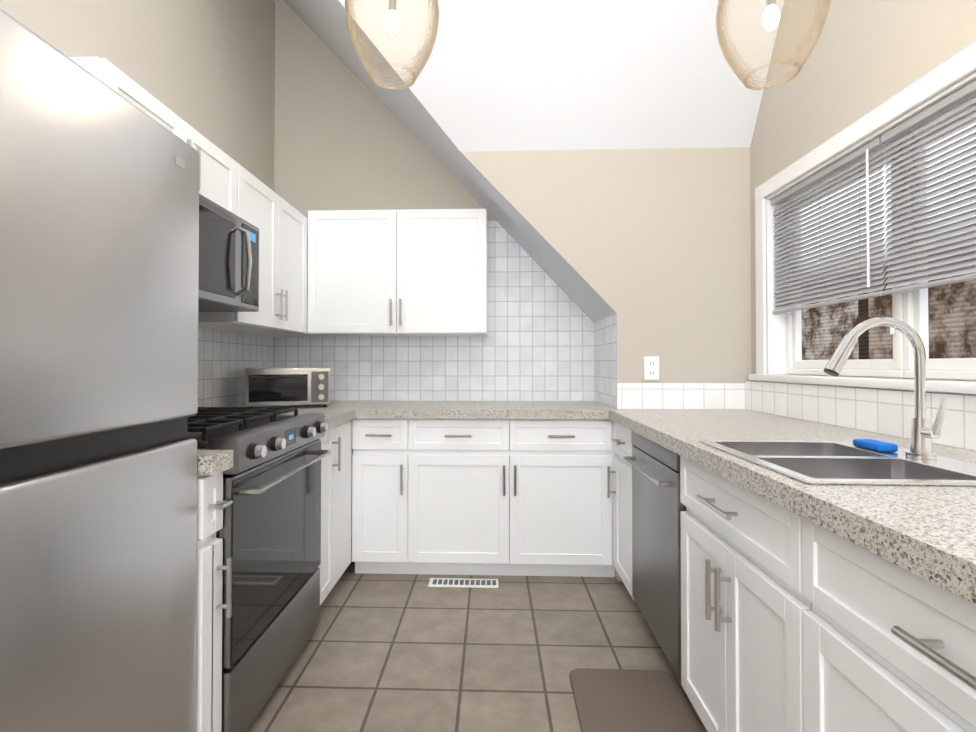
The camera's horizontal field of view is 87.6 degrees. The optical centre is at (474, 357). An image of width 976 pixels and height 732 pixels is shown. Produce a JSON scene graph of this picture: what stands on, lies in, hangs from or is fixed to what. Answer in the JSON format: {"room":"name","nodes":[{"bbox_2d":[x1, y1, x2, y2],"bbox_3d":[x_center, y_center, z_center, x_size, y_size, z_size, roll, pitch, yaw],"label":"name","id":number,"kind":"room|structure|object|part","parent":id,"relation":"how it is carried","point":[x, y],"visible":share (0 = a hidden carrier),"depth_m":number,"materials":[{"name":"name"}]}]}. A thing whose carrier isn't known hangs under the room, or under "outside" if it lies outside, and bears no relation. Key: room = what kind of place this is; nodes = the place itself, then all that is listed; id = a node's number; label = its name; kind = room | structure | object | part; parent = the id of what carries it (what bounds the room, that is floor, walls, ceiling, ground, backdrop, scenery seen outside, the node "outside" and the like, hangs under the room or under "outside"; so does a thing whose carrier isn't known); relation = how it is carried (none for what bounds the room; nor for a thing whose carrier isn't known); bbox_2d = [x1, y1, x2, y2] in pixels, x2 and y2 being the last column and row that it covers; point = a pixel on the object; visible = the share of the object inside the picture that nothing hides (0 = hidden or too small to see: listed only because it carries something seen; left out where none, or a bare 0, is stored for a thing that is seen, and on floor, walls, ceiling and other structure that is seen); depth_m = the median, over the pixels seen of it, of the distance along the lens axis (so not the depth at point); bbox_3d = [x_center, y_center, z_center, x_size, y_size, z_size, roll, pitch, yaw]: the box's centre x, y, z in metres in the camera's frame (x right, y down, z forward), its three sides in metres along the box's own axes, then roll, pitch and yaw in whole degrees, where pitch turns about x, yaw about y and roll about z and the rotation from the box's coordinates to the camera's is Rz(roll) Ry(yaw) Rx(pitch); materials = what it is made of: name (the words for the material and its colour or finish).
{"room":"kitchen","nodes":[
{"label":"kitchen","id":0,"kind":"room"},
{"bbox_2d":[0,0,274,190],"bbox_3d":[-1.442,-0.635,0.627,0.001,3.600,5.570,0,-1,2],"label":"wall","id":1,"kind":"structure","parent":0,"point":[205,68],"depth_m":2.51,"materials":[{"name":"beige paint"}]},
{"bbox_2d":[68,57,237,214],"bbox_3d":[-1.205,-0.719,1.856,0.384,0.290,0.770,0,-1,2],"label":"upper cabinet","id":2,"kind":"object","parent":1,"relation":"attached to","point":[218,167],"visible":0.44,"depth_m":1.86,"materials":[{"name":"paint"}]},
{"bbox_2d":[198,194,258,311],"bbox_3d":[-1.145,-0.387,1.845,0.506,0.365,0.758,0,-1,2],"label":"microwave","id":3,"kind":"object","parent":2,"relation":"attached to","point":[228,261],"visible":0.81,"depth_m":1.95,"materials":[{"name":"silver metal"}]},
{"bbox_2d":[198,327,273,406],"bbox_3d":[-1.377,0.047,2.382,0.001,0.520,2.040,0,-1,2],"label":"wall tiles","id":4,"kind":"structure","parent":1,"relation":"attached to","point":[226,359],"depth_m":2.80,"materials":[{"name":"white tile"}]},
{"bbox_2d":[198,164,320,336],"bbox_3d":[-1.172,-0.500,2.821,0.384,0.705,1.158,0,-1,2],"label":"upper cabinet","id":5,"kind":"object","parent":1,"relation":"attached to","point":[279,222],"visible":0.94,"depth_m":2.62,"materials":[{"name":"paint"}]},
{"bbox_2d":[274,2,586,538],"bbox_3d":[-0.280,-0.600,3.373,2.132,3.600,0.001,0,-1,2],"label":"wall","id":6,"kind":"structure","parent":0,"point":[345,138],"depth_m":3.41,"materials":[{"name":"beige paint"}]},
{"bbox_2d":[307,209,486,336],"bbox_3d":[-0.464,-0.518,3.196,1.085,0.750,0.361,0,-1,2],"label":"upper cabinet","id":7,"kind":"object","parent":6,"relation":"attached to","point":[414,272],"visible":1,"depth_m":3.06,"materials":[{"name":"paint"}]},
{"bbox_2d":[274,221,594,400],"bbox_3d":[-0.280,-0.290,3.365,2.132,1.220,0.001,0,-1,2],"label":"wall tile","id":8,"kind":"structure","parent":6,"relation":"attached to","point":[536,343],"depth_m":3.35,"materials":[{"name":"white tile"}]},
{"bbox_2d":[284,0,615,321],"bbox_3d":[-0.272,-1.323,2.701,2.068,2.171,1.362,0,-1,2],"label":"ceiling slope","id":9,"kind":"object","parent":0,"point":[324,21],"visible":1,"depth_m":3.01,"materials":[{"name":"paint"}]},
{"bbox_2d":[248,539,707,731],"bbox_3d":[-0.023,1.164,0.555,3.040,0.001,5.770,0,-1,2],"label":"floor","id":10,"kind":"structure","parent":0,"point":[396,653],"depth_m":2.02,"materials":[{"name":"tile"}]},
{"bbox_2d":[0,8,198,731],"bbox_3d":[-1.078,0.312,0.950,0.698,1.715,0.775,0,-1,2],"label":"fridge","id":11,"kind":"object","parent":10,"relation":"on","point":[99,230],"visible":1,"depth_m":0.97,"materials":[{"name":"silver metal"}]},
{"bbox_2d":[195,472,232,731],"bbox_3d":[-1.041,0.742,1.389,0.744,0.865,0.105,0,-1,2],"label":"base cabinet","id":12,"kind":"object","parent":10,"relation":"on","point":[211,506],"visible":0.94,"depth_m":1.37,"materials":[{"name":"paint"}]},
{"bbox_2d":[197,450,233,474],"bbox_3d":[-1.047,0.284,1.395,0.731,0.049,0.104,0,-1,2],"label":"countertop","id":13,"kind":"structure","parent":12,"relation":"on","point":[211,462],"depth_m":1.36,"materials":[{"name":"stone"}]},
{"bbox_2d":[188,407,330,731],"bbox_3d":[-0.973,0.694,1.821,0.723,0.972,0.758,0,-1,2],"label":"gas range","id":14,"kind":"object","parent":10,"relation":"on","point":[269,533],"visible":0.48,"depth_m":1.67,"materials":[{"name":"silver metal"}]},
{"bbox_2d":[318,420,351,604],"bbox_3d":[-1.003,0.756,2.484,0.744,0.865,0.537,0,-1,2],"label":"base cabinet","id":15,"kind":"object","parent":10,"relation":"on","point":[336,473],"visible":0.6,"depth_m":2.45,"materials":[{"name":"paint"}]},
{"bbox_2d":[279,409,355,428],"bbox_3d":[-1.010,0.298,2.476,0.731,0.049,0.509,0,-1,2],"label":"countertop","id":16,"kind":"structure","parent":15,"relation":"on","point":[335,417],"depth_m":2.54,"materials":[{"name":"stone"}]},
{"bbox_2d":[352,418,419,573],"bbox_3d":[-0.471,0.763,3.049,0.361,0.864,0.623,0,-1,2],"label":"base cabinet","id":17,"kind":"object","parent":10,"relation":"on","point":[386,452],"depth_m":2.74,"materials":[{"name":"paint"}]},
{"bbox_2d":[428,578,497,587],"bbox_3d":[-0.057,1.187,2.678,0.365,0.007,0.100,0,-1,2],"label":"floor vent","id":18,"kind":"object","parent":10,"relation":"in","point":[463,582],"visible":1,"depth_m":2.66,"materials":[{"name":"white plastic"}]},
{"bbox_2d":[420,419,614,576],"bbox_3d":[0.184,0.763,3.027,1.176,0.864,0.623,0,-1,2],"label":"base cabinet","id":19,"kind":"object","parent":10,"relation":"on","point":[515,497],"depth_m":2.72,"materials":[{"name":"paint"}]},
{"bbox_2d":[236,400,614,418],"bbox_3d":[-0.292,0.305,3.034,2.128,0.049,0.653,0,-1,2],"label":"countertop","id":20,"kind":"structure","parent":19,"relation":"on","point":[389,409],"depth_m":2.72,"materials":[{"name":"stone"}]},
{"bbox_2d":[244,367,330,406],"bbox_3d":[-1.052,0.168,2.861,0.440,0.220,0.345,0,-1,-24],"label":"toaster oven","id":21,"kind":"object","parent":20,"relation":"on","point":[263,387],"visible":0.98,"depth_m":2.74,"materials":[{"name":"silver metal"}]},
{"bbox_2d":[607,422,633,599],"bbox_3d":[1.043,0.756,2.483,0.716,0.865,0.390,0,-1,3],"label":"base cabinet","id":22,"kind":"object","parent":10,"relation":"on","point":[622,483],"visible":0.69,"depth_m":2.51,"materials":[{"name":"paint"}]},
{"bbox_2d":[570,668,704,731],"bbox_3d":[0.521,1.169,1.433,0.385,0.012,0.955,0,-1,3],"label":"floor mat","id":23,"kind":"object","parent":10,"relation":"on","point":[617,700],"visible":0.94,"depth_m":1.72,"materials":[{"name":"fabric"}]},
{"bbox_2d":[623,431,685,677],"bbox_3d":[0.971,0.751,1.987,0.651,0.863,0.598,0,-1,3],"label":"dishwasher","id":24,"kind":"object","parent":10,"relation":"on","point":[658,506],"visible":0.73,"depth_m":1.91,"materials":[{"name":"silver metal"}]},
{"bbox_2d":[680,455,811,731],"bbox_3d":[0.987,0.742,1.339,0.716,0.865,0.680,0,-1,3],"label":"base cabinet","id":25,"kind":"object","parent":10,"relation":"on","point":[763,534],"depth_m":1.29,"materials":[{"name":"paint"}]},
{"bbox_2d":[608,409,975,604],"bbox_3d":[1.006,0.280,1.046,0.756,0.049,3.309,0,-1,3],"label":"countertop","id":26,"kind":"structure","parent":25,"relation":"on","point":[928,533],"depth_m":0.96,"materials":[{"name":"stone"}]},
{"bbox_2d":[699,440,975,485],"bbox_3d":[0.934,0.338,1.285,0.505,0.172,0.560,0,-1,3],"label":"sink basin","id":27,"kind":"object","parent":26,"relation":"in","point":[831,462],"visible":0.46,"depth_m":1.27,"materials":[{"name":"silver metal"}]},
{"bbox_2d":[853,439,897,451],"bbox_3d":[1.100,0.241,1.398,0.054,0.021,0.100,0,-1,3],"label":"sponge","id":28,"kind":"object","parent":27,"relation":"on","point":[874,445],"visible":1,"depth_m":1.37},
{"bbox_2d":[823,317,947,459],"bbox_3d":[1.020,0.074,1.268,0.262,0.354,0.091,0,-1,3],"label":"sink faucet","id":29,"kind":"object","parent":26,"relation":"on","point":[923,433],"visible":1,"depth_m":1.27,"materials":[{"name":"silver metal"}]},
{"bbox_2d":[802,517,975,731],"bbox_3d":[0.951,0.733,0.608,0.716,0.865,0.776,0,-1,3],"label":"base cabinet","id":30,"kind":"object","parent":10,"relation":"on","point":[888,646],"visible":0.88,"depth_m":0.81,"materials":[{"name":"paint"}]},
{"bbox_2d":[339,0,783,150],"bbox_3d":[0.072,-1.770,2.392,2.776,1.286,0.756,0,-1,2],"label":"ceiling slope","id":31,"kind":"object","parent":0,"point":[509,75],"visible":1,"depth_m":2.56,"materials":[{"name":"paint"}]},
{"bbox_2d":[594,313,617,580],"bbox_3d":[0.775,0.481,3.021,0.001,1.429,0.605,0,-1,2],"label":"wall","id":32,"kind":"structure","parent":0,"point":[605,351],"depth_m":2.98,"materials":[{"name":"tile"}]},
{"bbox_2d":[460,147,751,580],"bbox_3d":[0.697,0.035,2.726,1.551,2.314,0.001,0,-1,2],"label":"wall","id":33,"kind":"structure","parent":0,"point":[652,247],"depth_m":2.72,"materials":[{"name":"paint"}]},
{"bbox_2d":[644,356,658,379],"bbox_3d":[0.944,0.057,2.708,0.080,0.125,0.010,0,-1,2],"label":"electrical outlet plate","id":34,"kind":"object","parent":33,"relation":"attached to","point":[651,367],"visible":1,"depth_m":2.71,"materials":[{"name":"white plastic"}]},
{"bbox_2d":[617,383,745,409],"bbox_3d":[1.118,0.224,2.705,0.708,0.175,0.001,0,-1,2],"label":"backsplash","id":35,"kind":"structure","parent":33,"relation":"attached to","point":[699,396],"depth_m":2.71,"materials":[{"name":"tile"}]},
{"bbox_2d":[750,0,975,381],"bbox_3d":[1.482,-0.634,0.676,0.160,3.600,5.870,0,-1,2],"label":"wall","id":36,"kind":"structure","parent":0,"point":[866,57],"depth_m":2.01,"materials":[{"name":"beige paint"}]},
{"bbox_2d":[745,381,975,450],"bbox_3d":[1.396,0.178,1.014,0.034,0.152,3.360,0,-1,2],"label":"backsplash","id":37,"kind":"structure","parent":36,"relation":"attached to","point":[886,412],"depth_m":1.83,"materials":[{"name":"tile"}]},
{"bbox_2d":[748,374,975,395],"bbox_3d":[1.466,0.110,1.813,0.150,0.070,1.650,0,-1,2],"label":"window sill","id":38,"kind":"structure","parent":36,"relation":"attached to","point":[958,388],"depth_m":1.78,"materials":[{"name":"paint"}]},
{"bbox_2d":[755,42,975,380],"bbox_3d":[1.500,-0.390,1.818,0.153,0.990,1.610,0,-1,2],"label":"window","id":39,"kind":"structure","parent":36,"relation":"in","point":[771,348],"depth_m":1.93,"materials":[{"name":"paint"}]},
{"bbox_2d":[771,80,975,313],"bbox_3d":[1.466,-0.510,1.821,0.041,0.571,1.428,0,-1,2],"label":"window blinds","id":40,"kind":"object","parent":39,"relation":"attached to","point":[957,97],"visible":1,"depth_m":1.80,"materials":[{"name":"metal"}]},
{"bbox_3d":[1.549,-0.361,1.816,0.054,0.871,1.434,0,-1,2],"label":"window sash","id":41,"kind":"part","parent":39,"relation":"part of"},
{"label":"ceiling","id":42,"kind":"structure","parent":0,"visible":0},
{"bbox_2d":[345,0,438,89],"bbox_3d":[-0.254,-1.644,1.584,0.290,1.556,0.290,0,-1,2],"label":"pendant lamp","id":43,"kind":"object","parent":42,"relation":"hanging from","point":[392,22],"visible":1,"depth_m":1.64,"materials":[{"name":"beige glass"}]},
{"bbox_2d":[716,0,830,89],"bbox_3d":[0.856,-1.615,1.476,0.290,1.616,0.290,0,-1,2],"label":"pendant lamp","id":44,"kind":"object","parent":42,"relation":"hanging from","point":[771,15],"visible":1,"depth_m":1.51,"materials":[{"name":"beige glass"}]},
{"label":"outside","id":45,"kind":"structure","parent":0,"visible":0},
{"bbox_2d":[801,123,975,359],"bbox_3d":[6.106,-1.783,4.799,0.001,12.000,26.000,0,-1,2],"label":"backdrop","id":46,"kind":"structure","parent":45,"point":[826,329],"depth_m":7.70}
]}

